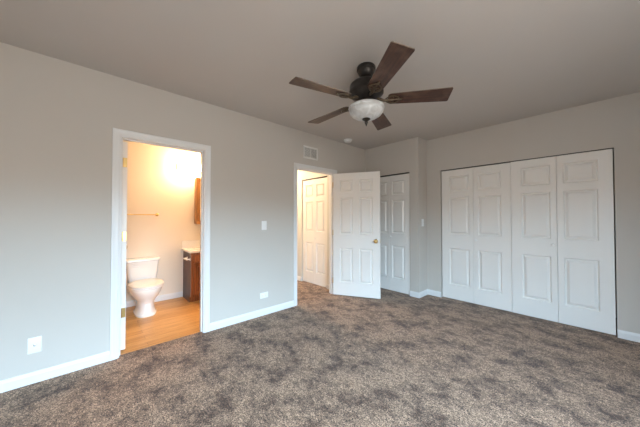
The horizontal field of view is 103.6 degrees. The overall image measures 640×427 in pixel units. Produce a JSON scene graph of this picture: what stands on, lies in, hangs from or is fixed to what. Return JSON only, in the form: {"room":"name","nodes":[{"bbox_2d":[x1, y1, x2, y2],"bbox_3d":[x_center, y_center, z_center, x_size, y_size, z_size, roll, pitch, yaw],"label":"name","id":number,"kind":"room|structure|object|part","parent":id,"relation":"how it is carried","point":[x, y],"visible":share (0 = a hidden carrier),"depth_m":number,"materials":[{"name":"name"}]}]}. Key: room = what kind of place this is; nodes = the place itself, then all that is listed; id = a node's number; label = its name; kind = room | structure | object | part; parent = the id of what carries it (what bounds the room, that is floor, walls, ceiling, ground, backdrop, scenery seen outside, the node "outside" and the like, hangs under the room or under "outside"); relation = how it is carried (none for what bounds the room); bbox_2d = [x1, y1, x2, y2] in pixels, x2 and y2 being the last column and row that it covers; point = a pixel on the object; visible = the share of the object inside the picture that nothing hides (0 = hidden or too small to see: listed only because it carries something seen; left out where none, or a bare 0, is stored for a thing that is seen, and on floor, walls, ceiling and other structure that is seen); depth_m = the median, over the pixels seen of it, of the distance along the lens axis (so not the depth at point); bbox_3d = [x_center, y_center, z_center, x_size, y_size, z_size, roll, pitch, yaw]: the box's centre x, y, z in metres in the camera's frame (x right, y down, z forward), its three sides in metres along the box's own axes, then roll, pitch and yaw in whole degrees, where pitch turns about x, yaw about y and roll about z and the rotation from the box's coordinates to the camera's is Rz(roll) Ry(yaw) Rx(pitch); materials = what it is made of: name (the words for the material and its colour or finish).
{"room":"bedroom","nodes":[
{"label":"bedroom","id":0,"kind":"room"},
{"bbox_2d":[123,140,200,300],"bbox_3d":[-2.672,0.050,3.614,2.740,2.517,0.100,1,-1,-42],"label":"wall","id":1,"kind":"structure","parent":0,"point":[155,184],"depth_m":3.81,"materials":[{"name":"beige paint"}]},
{"bbox_2d":[127,213,158,215],"bbox_3d":[-2.627,0.015,3.535,0.638,0.048,0.078,1,-1,-42],"label":"towel bar","id":2,"kind":"object","parent":1,"relation":"attached to","point":[156,214],"visible":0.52,"depth_m":3.61,"materials":[{"name":"gold metal"}]},
{"bbox_3d":[-2.610,0.015,3.516,0.600,0.014,0.014,1,-1,-42],"label":"rod","id":3,"kind":"part","parent":2,"relation":"part of","materials":[{"name":"white metal"}]},
{"bbox_2d":[126,291,182,307],"bbox_3d":[-2.907,1.262,3.303,2.000,0.083,0.013,1,-1,-42],"label":"baseboard","id":4,"kind":"structure","parent":1,"relation":"attached to","point":[131,303],"depth_m":3.79,"materials":[{"name":"white paint"}]},
{"bbox_2d":[177,163,200,172],"bbox_3d":[-1.910,-0.734,4.141,0.760,0.110,0.170,1,-1,-42],"label":"vanity light","id":5,"kind":"object","parent":1,"relation":"attached to","point":[180,166],"visible":0.53,"depth_m":4.01,"materials":[{"name":"white glass"}]},
{"bbox_2d":[181,163,187,168],"bbox_3d":[-2.108,-0.737,3.913,0.099,0.100,0.099,0,-1,10],"label":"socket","id":6,"kind":"object","parent":5,"relation":"attached to","point":[183,165],"depth_m":3.88,"materials":[{"name":"white"}]},
{"bbox_2d":[195,165,200,170],"bbox_3d":[-1.960,-0.735,4.048,0.099,0.100,0.099,0,-1,-5],"label":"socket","id":7,"kind":"object","parent":5,"relation":"attached to","point":[197,167],"depth_m":4.02,"materials":[{"name":"white"}]},
{"bbox_2d":[182,240,199,247],"bbox_3d":[-1.937,0.496,4.198,0.662,0.119,0.019,1,-1,-42],"label":"backsplash","id":8,"kind":"structure","parent":1,"relation":"attached to","point":[190,243],"depth_m":4.06,"materials":[{"name":"stone"}]},
{"bbox_2d":[194,178,200,223],"bbox_3d":[-1.857,-0.200,4.211,0.432,0.747,0.127,1,-1,-42],"label":"medicine cabinet","id":9,"kind":"object","parent":1,"relation":"attached to","point":[197,195],"visible":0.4,"depth_m":4.05,"materials":[{"name":"brown wood"}]},
{"bbox_2d":[200,181,200,216],"bbox_3d":[-1.824,-0.201,4.175,0.324,0.639,0.004,1,-1,-42],"label":"mirror","id":10,"kind":"object","parent":9,"relation":"attached to","point":[200,181],"depth_m":4.07,"materials":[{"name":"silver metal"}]},
{"bbox_2d":[0,42,393,380],"bbox_3d":[-0.712,0.045,3.331,6.270,2.517,0.106,1,-1,-42],"label":"wall","id":11,"kind":"structure","parent":0,"point":[58,118],"depth_m":2.13,"materials":[{"name":"grey paint"}]},
{"bbox_2d":[27,336,41,353],"bbox_3d":[-2.160,0.998,1.905,0.072,0.118,0.018,1,-1,-42],"label":"outlet","id":12,"kind":"object","parent":11,"relation":"attached to","point":[35,343],"visible":1,"depth_m":1.91,"materials":[{"name":"white plastic"}]},
{"bbox_2d":[120,142,127,349],"bbox_3d":[-2.057,0.303,2.644,0.106,1.955,0.700,1,-1,-42],"label":"door","id":13,"kind":"structure","parent":11,"relation":"in","point":[125,144],"depth_m":2.37,"materials":[{"name":"white paint"}]},
{"bbox_2d":[0,300,293,392],"bbox_3d":[-1.025,1.256,2.943,5.090,0.083,0.013,1,-1,-42],"label":"baseboard","id":14,"kind":"structure","parent":11,"relation":"attached to","point":[12,383],"depth_m":2.06,"materials":[{"name":"white paint"}]},
{"bbox_2d":[110,128,210,360],"bbox_3d":[-1.569,0.268,2.544,0.844,2.046,0.144,1,-1,-42],"label":"door frame","id":15,"kind":"structure","parent":11,"relation":"attached to","point":[118,135],"depth_m":2.31,"materials":[{"name":"white paint"}]},
{"bbox_2d":[260,292,267,298],"bbox_3d":[-0.717,1.050,3.232,0.116,0.072,0.008,1,-1,-42],"label":"wall outlet","id":16,"kind":"object","parent":11,"relation":"attached to","point":[265,294],"visible":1,"depth_m":3.23,"materials":[{"name":"white plastic"}]},
{"bbox_2d":[262,221,266,229],"bbox_3d":[-0.716,0.154,3.241,0.072,0.116,0.017,1,-1,-42],"label":"light switch","id":17,"kind":"object","parent":11,"relation":"attached to","point":[264,223],"visible":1,"depth_m":3.25,"materials":[{"name":"white plastic"}]},
{"bbox_2d":[303,145,317,160],"bbox_3d":[-0.140,-0.911,3.791,0.284,0.184,0.009,1,-1,-42],"label":"air vent","id":18,"kind":"object","parent":11,"relation":"in","point":[308,152],"visible":1,"depth_m":3.78,"materials":[{"name":"metal"}]},
{"bbox_2d":[293,162,336,305],"bbox_3d":[-0.087,0.297,3.901,0.879,2.032,0.144,1,-1,-42],"label":"door frame","id":19,"kind":"structure","parent":11,"relation":"attached to","point":[297,166],"depth_m":3.90,"materials":[{"name":"white paint"}]},
{"bbox_2d":[333,171,380,298],"bbox_3d":[0.567,0.327,3.972,0.754,1.945,0.163,0,-1,19],"label":"door","id":20,"kind":"structure","parent":11,"relation":"in","point":[356,196],"depth_m":3.95,"materials":[{"name":"white paint"}]},
{"bbox_2d":[297,170,328,283],"bbox_3d":[-0.416,0.073,5.103,0.100,2.517,2.110,1,-1,-42],"label":"wall","id":21,"kind":"structure","parent":0,"point":[301,175],"depth_m":4.98,"materials":[{"name":"grey paint"}]},
{"bbox_2d":[297,276,328,288],"bbox_3d":[-0.465,1.290,5.053,0.013,0.083,2.090,1,-1,-42],"label":"baseboard","id":22,"kind":"structure","parent":21,"relation":"attached to","point":[299,278],"depth_m":4.96,"materials":[{"name":"white paint"}]},
{"bbox_3d":[-0.087,-0.661,4.738,0.064,0.006,0.718,1,-1,-42],"label":"door track","id":23,"kind":"object","parent":21,"relation":"attached to","visible":0},
{"bbox_2d":[303,177,326,287],"bbox_3d":[-0.101,0.336,4.701,0.064,1.956,0.694,1,-1,-42],"label":"door","id":24,"kind":"structure","parent":23,"relation":"attached to","point":[315,190],"depth_m":4.69,"materials":[{"name":"white paint"}]},
{"bbox_2d":[0,0,639,149],"bbox_3d":[0.009,-1.266,2.565,6.270,0.080,6.460,1,-1,-42],"label":"ceiling","id":25,"kind":"structure","parent":0,"point":[503,61],"depth_m":1.91,"materials":[{"name":"white paint"}]},
{"bbox_2d":[344,138,351,142],"bbox_3d":[0.455,-1.178,4.098,0.140,0.046,0.140,1,-1,-42],"label":"smoke detector","id":26,"kind":"object","parent":25,"relation":"attached to","point":[348,140],"visible":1,"depth_m":4.06,"materials":[{"name":"white plastic"}]},
{"bbox_2d":[289,41,452,129],"bbox_3d":[0.358,-0.981,2.139,1.296,0.504,1.247,1,-1,-42],"label":"ceiling fan","id":27,"kind":"object","parent":25,"relation":"hanging from","point":[366,91],"visible":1,"depth_m":2.00,"materials":[{"name":"brown wood"}]},
{"bbox_3d":[0.014,-0.959,1.927,0.485,0.007,0.154,2,9,-26],"label":"blade","id":28,"kind":"part","parent":27,"relation":"part of","materials":[{"name":"brown wood"}]},
{"bbox_3d":[0.096,-0.936,2.411,0.485,0.007,0.154,-2,8,45],"label":"blade","id":29,"kind":"part","parent":27,"relation":"part of","materials":[{"name":"brown wood"}]},
{"bbox_3d":[0.388,-0.845,2.112,0.298,0.106,0.298,1,-1,-42],"label":"lamp shade","id":30,"kind":"part","parent":27,"relation":"part of","materials":[{"name":"white glass"}]},
{"bbox_3d":[0.581,-0.930,2.483,0.154,0.007,0.485,-14,-9,26],"label":"blade","id":31,"kind":"part","parent":27,"relation":"part of","materials":[{"name":"brown wood"}]},
{"bbox_3d":[0.450,-0.967,1.701,0.154,0.007,0.485,13,-4,-8],"label":"blade","id":32,"kind":"part","parent":27,"relation":"part of","materials":[{"name":"brown wood"}]},
{"bbox_3d":[0.800,-0.949,2.044,0.485,0.007,0.154,0,-15,10],"label":"blade","id":33,"kind":"part","parent":27,"relation":"part of","materials":[{"name":"brown wood"}]},
{"bbox_2d":[0,280,639,426],"bbox_3d":[0.009,1.331,2.523,6.270,0.080,6.460,1,-1,-42],"label":"floor","id":34,"kind":"structure","parent":0,"point":[397,359],"depth_m":2.02,"materials":[{"name":"carpet"}]},
{"bbox_2d":[126,256,163,317],"bbox_3d":[-2.328,0.965,3.350,0.396,0.685,0.712,1,-1,-42],"label":"toilet","id":35,"kind":"object","parent":34,"relation":"on","point":[143,286],"visible":0.98,"depth_m":3.27,"materials":[{"name":"white ceramic"}]},
{"bbox_3d":[-2.499,0.809,3.540,0.372,0.293,0.195,1,-1,-42],"label":"tank","id":36,"kind":"part","parent":35,"relation":"part of","materials":[{"name":"white ceramic"}]},
{"bbox_3d":[-2.497,0.646,3.540,0.396,0.040,0.212,1,-1,-42],"label":"tank lid","id":37,"kind":"part","parent":35,"relation":"part of","materials":[{"name":"white ceramic"}]},
{"bbox_3d":[-2.318,1.127,3.336,0.372,0.361,0.662,1,-1,-42],"label":"bowl","id":38,"kind":"part","parent":35,"relation":"part of","materials":[{"name":"white ceramic"}]},
{"bbox_3d":[-2.254,0.936,3.270,0.380,0.020,0.490,1,-1,-42],"label":"seat","id":39,"kind":"part","parent":35,"relation":"part of","materials":[{"name":"white ceramic"}]},
{"bbox_3d":[-2.258,0.910,3.274,0.382,0.027,0.504,1,-1,-42],"label":"seat lid","id":40,"kind":"part","parent":35,"relation":"part of","materials":[{"name":"white ceramic"}]},
{"bbox_2d":[182,240,199,301],"bbox_3d":[-1.783,0.876,4.024,0.670,0.885,0.477,1,-1,-42],"label":"vanity cabinet","id":41,"kind":"object","parent":34,"relation":"on","point":[190,248],"visible":0.24,"depth_m":3.74,"materials":[{"name":"brown wood"}]},
{"bbox_2d":[182,247,199,252],"bbox_3d":[-1.789,0.598,4.035,0.670,0.092,0.460,1,-1,-42],"label":"countertop","id":42,"kind":"structure","parent":41,"relation":"on","point":[196,249],"depth_m":3.83,"materials":[{"name":"stone"}]},
{"bbox_3d":[-1.659,0.907,3.890,0.620,0.650,0.020,1,-1,-42],"label":"frame","id":43,"kind":"part","parent":41,"relation":"part of","materials":[{"name":"brown wood"}]},
{"bbox_3d":[-1.753,0.960,3.780,0.270,0.460,0.021,1,-1,-42],"label":"door","id":44,"kind":"part","parent":41,"relation":"part of","materials":[{"name":"brown wood"}]},
{"bbox_3d":[-1.647,0.661,3.881,0.556,0.100,0.016,1,-1,-42],"label":"drawer","id":45,"kind":"part","parent":41,"relation":"part of","materials":[{"name":"brown wood"}]},
{"bbox_2d":[365,137,421,291],"bbox_3d":[1.230,0.061,4.342,0.100,2.517,1.024,1,-1,-42],"label":"wall","id":46,"kind":"structure","parent":0,"point":[404,156],"depth_m":4.02,"materials":[{"name":"grey paint"}]},
{"bbox_2d":[410,289,440,297],"bbox_3d":[1.369,1.278,4.301,0.303,0.083,1.244,1,-1,-42],"label":"baseboard","id":47,"kind":"structure","parent":46,"relation":"attached to","point":[427,291],"depth_m":3.99,"materials":[{"name":"white paint"}]},
{"bbox_3d":[1.211,-0.662,4.357,0.064,0.005,0.755,1,-1,-42],"label":"door track","id":48,"kind":"object","parent":46,"relation":"attached to","visible":0},
{"bbox_2d":[380,174,409,294],"bbox_3d":[1.194,0.332,4.324,0.064,1.951,0.743,1,-1,-42],"label":"door","id":49,"kind":"structure","parent":48,"relation":"attached to","point":[394,190],"depth_m":4.25,"materials":[{"name":"white paint"}]},
{"bbox_2d":[421,138,426,290],"bbox_3d":[1.649,0.057,4.100,0.190,2.517,0.100,1,-1,-42],"label":"wall","id":50,"kind":"structure","parent":0,"point":[423,142],"depth_m":4.06,"materials":[{"name":"grey paint"}]},
{"bbox_2d":[399,149,616,317],"bbox_3d":[2.358,0.067,4.695,0.100,2.517,6.460,1,-1,-42],"label":"wall","id":51,"kind":"structure","parent":0,"point":[613,149],"depth_m":3.16,"materials":[{"name":"grey paint"}]},
{"bbox_2d":[426,92,639,336],"bbox_3d":[2.843,0.040,3.010,0.100,2.517,3.320,1,-1,-42],"label":"wall","id":52,"kind":"structure","parent":0,"point":[614,123],"depth_m":2.87,"materials":[{"name":"grey paint"}]},
{"bbox_2d":[442,148,613,170],"bbox_3d":[2.532,-0.685,3.344,0.064,0.006,1.784,1,-1,-42],"label":"door track","id":53,"kind":"object","parent":52,"relation":"attached to","point":[606,148],"visible":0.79,"depth_m":3.25,"materials":[{"name":"metal"}]},
{"bbox_2d":[442,163,511,311],"bbox_3d":[2.222,0.314,3.640,0.064,1.966,0.882,1,-1,-42],"label":"door","id":54,"kind":"structure","parent":53,"relation":"hanging from","point":[476,201],"depth_m":3.60,"materials":[{"name":"white paint"}]},
{"bbox_2d":[511,149,615,334],"bbox_3d":[2.813,0.301,2.983,0.064,1.970,0.878,1,-1,-42],"label":"door","id":55,"kind":"structure","parent":53,"relation":"hanging from","point":[576,276],"depth_m":2.94,"materials":[{"name":"white paint"}]},
{"bbox_2d":[617,329,639,342],"bbox_3d":[3.475,1.244,2.217,0.013,0.083,1.104,1,-1,-42],"label":"baseboard","id":56,"kind":"structure","parent":52,"relation":"attached to","point":[631,336],"depth_m":2.57,"materials":[{"name":"white paint"}]}
]}

